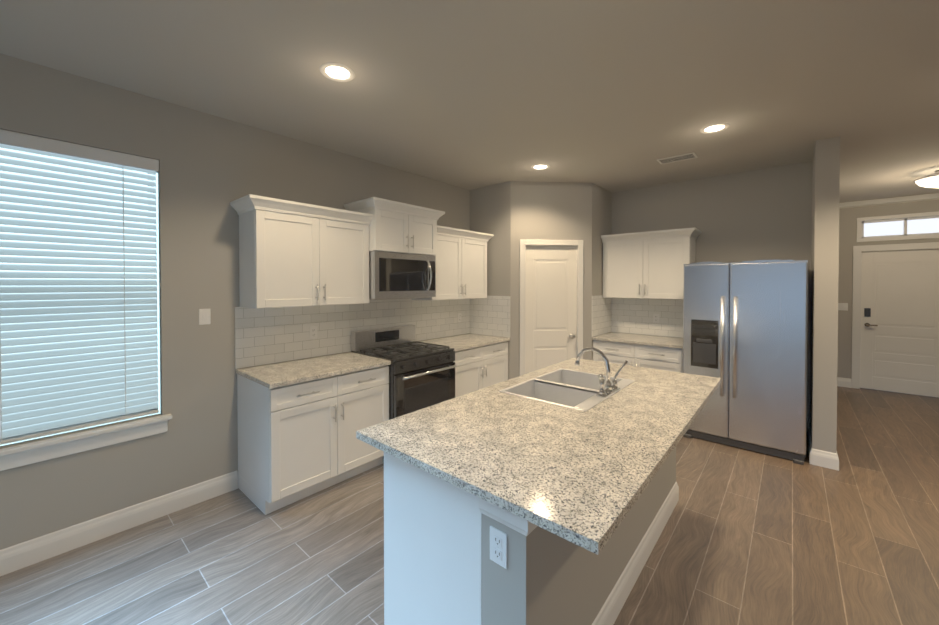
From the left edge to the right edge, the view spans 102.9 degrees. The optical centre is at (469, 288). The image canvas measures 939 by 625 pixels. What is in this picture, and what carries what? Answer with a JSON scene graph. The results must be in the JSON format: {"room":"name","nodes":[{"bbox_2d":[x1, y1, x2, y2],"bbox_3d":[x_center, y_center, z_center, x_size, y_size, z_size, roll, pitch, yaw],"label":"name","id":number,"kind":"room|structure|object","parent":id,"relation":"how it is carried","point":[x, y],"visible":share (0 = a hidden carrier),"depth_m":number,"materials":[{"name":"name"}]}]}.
{"room":"kitchen","nodes":[
{"label":"kitchen","id":0,"kind":"room"},
{"bbox_2d":[0,53,469,549],"bbox_3d":[-2.063,0.134,2.646,0.150,2.800,9.170,1,1,41],"label":"wall","id":1,"kind":"structure","parent":0,"point":[212,167],"depth_m":2.60,"materials":[{"name":"paint"}]},
{"bbox_2d":[0,149,171,470],"bbox_3d":[-2.705,0.061,1.852,0.185,1.835,1.920,1,1,41],"label":"window","id":2,"kind":"structure","parent":1,"relation":"in","point":[30,453],"depth_m":2.22,"materials":[{"name":"plastic"}]},
{"bbox_2d":[0,129,159,445],"bbox_3d":[-2.704,0.004,1.851,0.072,1.716,1.824,1,1,41],"label":"window blinds","id":3,"kind":"object","parent":2,"relation":"attached to","point":[79,334],"visible":0.98,"depth_m":2.24,"materials":[{"name":"plastic"}]},
{"bbox_2d":[0,471,237,575],"bbox_3d":[-3.328,1.486,1.070,0.016,0.135,4.746,1,1,41],"label":"baseboard","id":4,"kind":"structure","parent":1,"relation":"attached to","point":[33,551],"depth_m":2.32,"materials":[{"name":"white wood"}]},
{"bbox_2d":[199,309,210,324],"bbox_3d":[-1.911,0.203,2.701,0.010,0.114,0.070,1,1,41],"label":"light switch","id":5,"kind":"object","parent":1,"relation":"attached to","point":[204,316],"depth_m":2.70,"materials":[{"name":"white plastic"}]},
{"bbox_2d":[234,194,369,308],"bbox_3d":[-1.333,-0.258,3.116,0.334,0.792,0.942,1,1,41],"label":"upper cabinet","id":6,"kind":"object","parent":1,"relation":"attached to","point":[294,254],"depth_m":2.89,"materials":[{"name":"white wood"}]},
{"bbox_2d":[310,326,316,338],"bbox_3d":[-1.380,0.390,3.308,0.008,0.114,0.070,1,1,41],"label":"outlet","id":7,"kind":"object","parent":1,"relation":"attached to","point":[313,329],"depth_m":3.31,"materials":[{"name":"white plastic"}]},
{"bbox_2d":[235,298,470,368],"bbox_3d":[-0.891,0.347,3.888,0.007,0.507,2.742,1,1,41],"label":"tile backsplash","id":8,"kind":"structure","parent":1,"relation":"attached to","point":[264,336],"depth_m":3.41,"materials":[{"name":"white tile"}]},
{"bbox_2d":[344,197,444,255],"bbox_3d":[-0.721,-0.569,3.712,0.476,0.455,0.876,1,1,41],"label":"upper cabinet","id":9,"kind":"object","parent":1,"relation":"attached to","point":[397,227],"visible":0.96,"depth_m":3.51,"materials":[{"name":"white wood"}]},
{"bbox_2d":[369,251,435,299],"bbox_3d":[-0.720,-0.121,3.716,0.461,0.434,0.756,1,1,41],"label":"microwave","id":10,"kind":"object","parent":9,"relation":"attached to","point":[397,275],"visible":0.92,"depth_m":3.55,"materials":[{"name":"silver metal"}]},
{"bbox_2d":[411,226,489,300],"bbox_3d":[-0.214,-0.275,4.413,0.334,0.792,0.952,1,1,41],"label":"upper cabinet","id":11,"kind":"object","parent":1,"relation":"attached to","point":[461,257],"depth_m":4.28,"materials":[{"name":"white wood"}]},
{"bbox_2d":[471,296,509,337],"bbox_3d":[0.256,0.339,4.704,0.618,0.502,0.008,1,1,41],"label":"tile backsplash","id":12,"kind":"structure","parent":1,"relation":"attached to","point":[490,316],"depth_m":4.68,"materials":[{"name":"white tile"}]},
{"bbox_2d":[0,386,938,624],"bbox_3d":[1.828,1.601,1.243,7.900,0.100,12.100,1,1,41],"label":"floor","id":13,"kind":"structure","parent":0,"point":[748,537],"depth_m":2.17,"materials":[{"name":"brown wood"}]},
{"bbox_2d":[237,366,388,514],"bbox_3d":[-1.233,1.089,3.031,0.618,0.877,0.961,1,1,41],"label":"base cabinet","id":14,"kind":"object","parent":13,"relation":"on","point":[301,422],"depth_m":2.72,"materials":[{"name":"white wood"}]},
{"bbox_2d":[236,352,390,389],"bbox_3d":[-1.224,0.630,3.010,0.635,0.032,0.974,1,1,41],"label":"countertop","id":15,"kind":"structure","parent":14,"relation":"on","point":[270,376],"depth_m":2.87,"materials":[{"name":"beige stone"}]},
{"bbox_2d":[351,325,456,460],"bbox_3d":[-0.616,0.964,3.640,0.734,1.115,0.754,1,1,41],"label":"range","id":16,"kind":"object","parent":13,"relation":"on","point":[421,375],"visible":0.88,"depth_m":3.49,"materials":[{"name":"black metal"}]},
{"bbox_2d":[454,342,507,397],"bbox_3d":[-0.092,1.073,4.354,0.618,0.877,0.997,1,1,41],"label":"base cabinet","id":17,"kind":"object","parent":13,"relation":"on","point":[482,367],"depth_m":4.12,"materials":[{"name":"white wood"}]},
{"bbox_2d":[424,334,509,353],"bbox_3d":[-0.079,0.613,4.338,0.635,0.032,1.000,1,1,41],"label":"countertop","id":18,"kind":"structure","parent":17,"relation":"on","point":[465,341],"depth_m":4.27,"materials":[{"name":"beige stone"}]},
{"bbox_2d":[375,439,680,624],"bbox_3d":[0.548,1.098,2.189,0.795,0.881,2.052,1,1,41],"label":"kitchen island","id":19,"kind":"object","parent":13,"relation":"on","point":[452,557],"depth_m":1.44,"materials":[{"name":"white paint"}]},
{"bbox_2d":[490,526,506,568],"bbox_3d":[0.095,0.856,1.238,0.070,0.114,0.008,1,1,41],"label":"outlet","id":20,"kind":"object","parent":19,"relation":"attached to","point":[498,534],"depth_m":1.24,"materials":[{"name":"white plastic"}]},
{"bbox_2d":[356,359,719,558],"bbox_3d":[0.621,0.641,2.121,1.090,0.032,2.170,1,1,41],"label":"island countertop","id":21,"kind":"structure","parent":19,"relation":"on","point":[575,476],"depth_m":1.52,"materials":[{"name":"beige stone"}]},
{"bbox_2d":[500,367,635,410],"bbox_3d":[0.644,0.722,2.386,0.550,0.209,0.800,1,1,41],"label":"sink","id":22,"kind":"object","parent":21,"relation":"in","point":[558,386],"depth_m":2.43,"materials":[{"name":"silver metal"}]},
{"bbox_2d":[572,347,627,398],"bbox_3d":[0.782,0.487,2.282,0.274,0.263,0.278,1,1,41],"label":"faucet","id":23,"kind":"object","parent":21,"relation":"on","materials":[{"name":"silver metal"}]},
{"bbox_2d":[592,332,682,372],"bbox_3d":[2.080,1.052,4.505,0.987,0.914,0.656,1,1,41],"label":"base cabinet","id":24,"kind":"object","parent":13,"relation":"on","point":[655,352],"visible":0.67,"depth_m":4.28,"materials":[{"name":"white wood"}]},
{"bbox_2d":[683,259,807,464],"bbox_3d":[2.757,0.626,3.772,0.945,1.786,0.808,1,1,41],"label":"refrigerator","id":25,"kind":"object","parent":13,"relation":"on","point":[745,331],"visible":1,"depth_m":3.46,"materials":[{"name":"grey metal"}]},
{"bbox_2d":[0,0,938,202],"bbox_3d":[1.828,-1.298,1.207,7.900,0.100,12.100,1,1,41],"label":"ceiling","id":26,"kind":"structure","parent":0,"point":[611,96],"depth_m":2.22,"materials":[{"name":"paint"}]},
{"bbox_2d":[319,62,729,169],"bbox_3d":[1.190,-1.256,2.114,3.248,0.006,2.658,1,1,41],"label":"recessed lights","id":27,"kind":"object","parent":26,"relation":"attached to","point":[337,72],"depth_m":2.22},
{"bbox_2d":[657,152,697,164],"bbox_3d":[2.036,-1.273,3.669,0.330,0.012,0.180,1,1,41],"label":"ceiling vent","id":28,"kind":"object","parent":26,"relation":"in","point":[687,156],"visible":1,"depth_m":3.65,"materials":[{"name":"white metal"}]},
{"bbox_2d":[914,170,938,187],"bbox_3d":[5.128,-1.177,4.040,0.424,0.214,0.424,1,1,41],"label":"flush-mount ceiling light","id":29,"kind":"object","parent":26,"relation":"attached to","point":[929,181],"visible":1,"depth_m":4.05,"materials":[{"name":"white glass"}]},
{"bbox_2d":[470,181,611,379],"bbox_3d":[0.961,0.104,4.997,1.360,2.800,1.360,1,1,41],"label":"wall","id":30,"kind":"structure","parent":0,"point":[509,215],"depth_m":4.55,"materials":[{"name":"paint"}]},
{"bbox_2d":[525,245,576,373],"bbox_3d":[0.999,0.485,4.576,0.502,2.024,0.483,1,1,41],"label":"pantry door","id":31,"kind":"structure","parent":30,"relation":"in","point":[551,305],"depth_m":4.56,"materials":[{"name":"white wood"}]},
{"bbox_2d":[520,239,582,375],"bbox_3d":[0.991,0.459,4.589,0.780,2.099,0.136,0,1,-4],"label":"door frame","id":32,"kind":"structure","parent":30,"relation":"attached to","point":[577,243],"depth_m":4.51,"materials":[{"name":"white wood"}]},
{"bbox_2d":[592,295,610,336],"bbox_3d":[1.704,0.338,4.814,0.007,0.502,0.626,1,1,41],"label":"tile backsplash","id":33,"kind":"structure","parent":30,"relation":"attached to","point":[601,307],"depth_m":4.78,"materials":[{"name":"white tile"}]},
{"bbox_2d":[611,162,807,437],"bbox_3d":[2.200,0.105,4.925,3.330,2.800,0.150,1,1,41],"label":"wall","id":34,"kind":"structure","parent":0,"point":[759,214],"depth_m":4.17,"materials":[{"name":"paint"}]},
{"bbox_2d":[611,298,682,337],"bbox_3d":[2.292,0.339,4.744,0.989,0.502,0.008,1,1,41],"label":"tile backsplash","id":35,"kind":"structure","parent":34,"relation":"attached to","point":[628,315],"depth_m":4.76,"materials":[{"name":"white tile"}]},
{"bbox_2d":[601,227,700,299],"bbox_3d":[2.191,-0.277,4.567,1.038,0.792,0.391,1,1,41],"label":"upper cabinet","id":36,"kind":"object","parent":34,"relation":"attached to","point":[646,265],"visible":0.96,"depth_m":4.45,"materials":[{"name":"white wood"}]},
{"bbox_2d":[808,136,843,452],"bbox_3d":[4.219,0.110,4.556,0.150,2.800,3.610,1,1,41],"label":"wall","id":37,"kind":"structure","parent":0,"point":[825,218],"depth_m":3.20,"materials":[{"name":"paint"}]},
{"bbox_2d":[807,427,815,464],"bbox_3d":[3.188,1.455,3.504,0.016,0.135,0.676,1,1,41],"label":"baseboard","id":38,"kind":"structure","parent":37,"relation":"attached to","point":[812,452],"depth_m":3.27,"materials":[{"name":"white wood"}]},
{"bbox_2d":[828,451,838,470],"bbox_3d":[4.280,1.443,4.517,0.016,0.135,3.636,1,1,41],"label":"baseboard","id":39,"kind":"structure","parent":37,"relation":"attached to","point":[835,460],"depth_m":3.15,"materials":[{"name":"white wood"}]},
{"bbox_2d":[840,199,938,378],"bbox_3d":[6.999,0.108,4.655,4.230,2.800,0.150,1,1,41],"label":"wall","id":40,"kind":"structure","parent":0,"point":[851,215],"depth_m":5.63,"materials":[{"name":"paint"}]},
{"bbox_2d":[838,303,847,310],"bbox_3d":[5.678,0.276,5.690,0.116,0.114,0.010,1,1,41],"label":"light switch","id":41,"kind":"object","parent":40,"relation":"attached to","point":[841,306],"depth_m":5.68,"materials":[{"name":"white plastic"}]},
{"bbox_2d":[837,377,850,387],"bbox_3d":[5.621,1.427,5.751,0.375,0.135,0.016,1,1,41],"label":"baseboard","id":42,"kind":"structure","parent":40,"relation":"attached to","point":[842,382],"depth_m":5.68,"materials":[{"name":"white wood"}]},
{"bbox_2d":[839,193,938,208],"bbox_3d":[6.990,-1.247,4.506,4.090,0.085,0.062,1,1,41],"label":"crown molding","id":43,"kind":"structure","parent":40,"relation":"attached to","point":[923,197],"depth_m":5.34,"materials":[{"name":"white wood"}]},
{"bbox_2d":[851,211,938,388],"bbox_3d":[6.201,0.224,5.332,1.050,2.549,0.170,1,1,41],"label":"door frame","id":44,"kind":"structure","parent":40,"relation":"attached to","point":[856,310],"depth_m":5.54,"materials":[{"name":"wood"}]},
{"bbox_2d":[860,249,938,397],"bbox_3d":[6.172,0.472,5.301,0.872,2.033,0.109,1,1,41],"label":"front door","id":45,"kind":"structure","parent":40,"relation":"in","point":[899,347],"depth_m":5.33,"materials":[{"name":"white wood"}]},
{"label":"outside","id":46,"kind":"structure","parent":0,"visible":0},
{"bbox_2d":[0,148,147,251],"bbox_3d":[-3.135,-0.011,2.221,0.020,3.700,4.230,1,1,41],"label":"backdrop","id":47,"kind":"structure","parent":46,"point":[72,188],"depth_m":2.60,"materials":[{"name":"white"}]},
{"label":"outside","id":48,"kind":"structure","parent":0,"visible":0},
{"bbox_2d":[864,218,938,236],"bbox_3d":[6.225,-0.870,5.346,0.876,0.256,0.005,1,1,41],"label":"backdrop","id":49,"kind":"structure","parent":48,"point":[920,226],"depth_m":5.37,"materials":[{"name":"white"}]}
]}

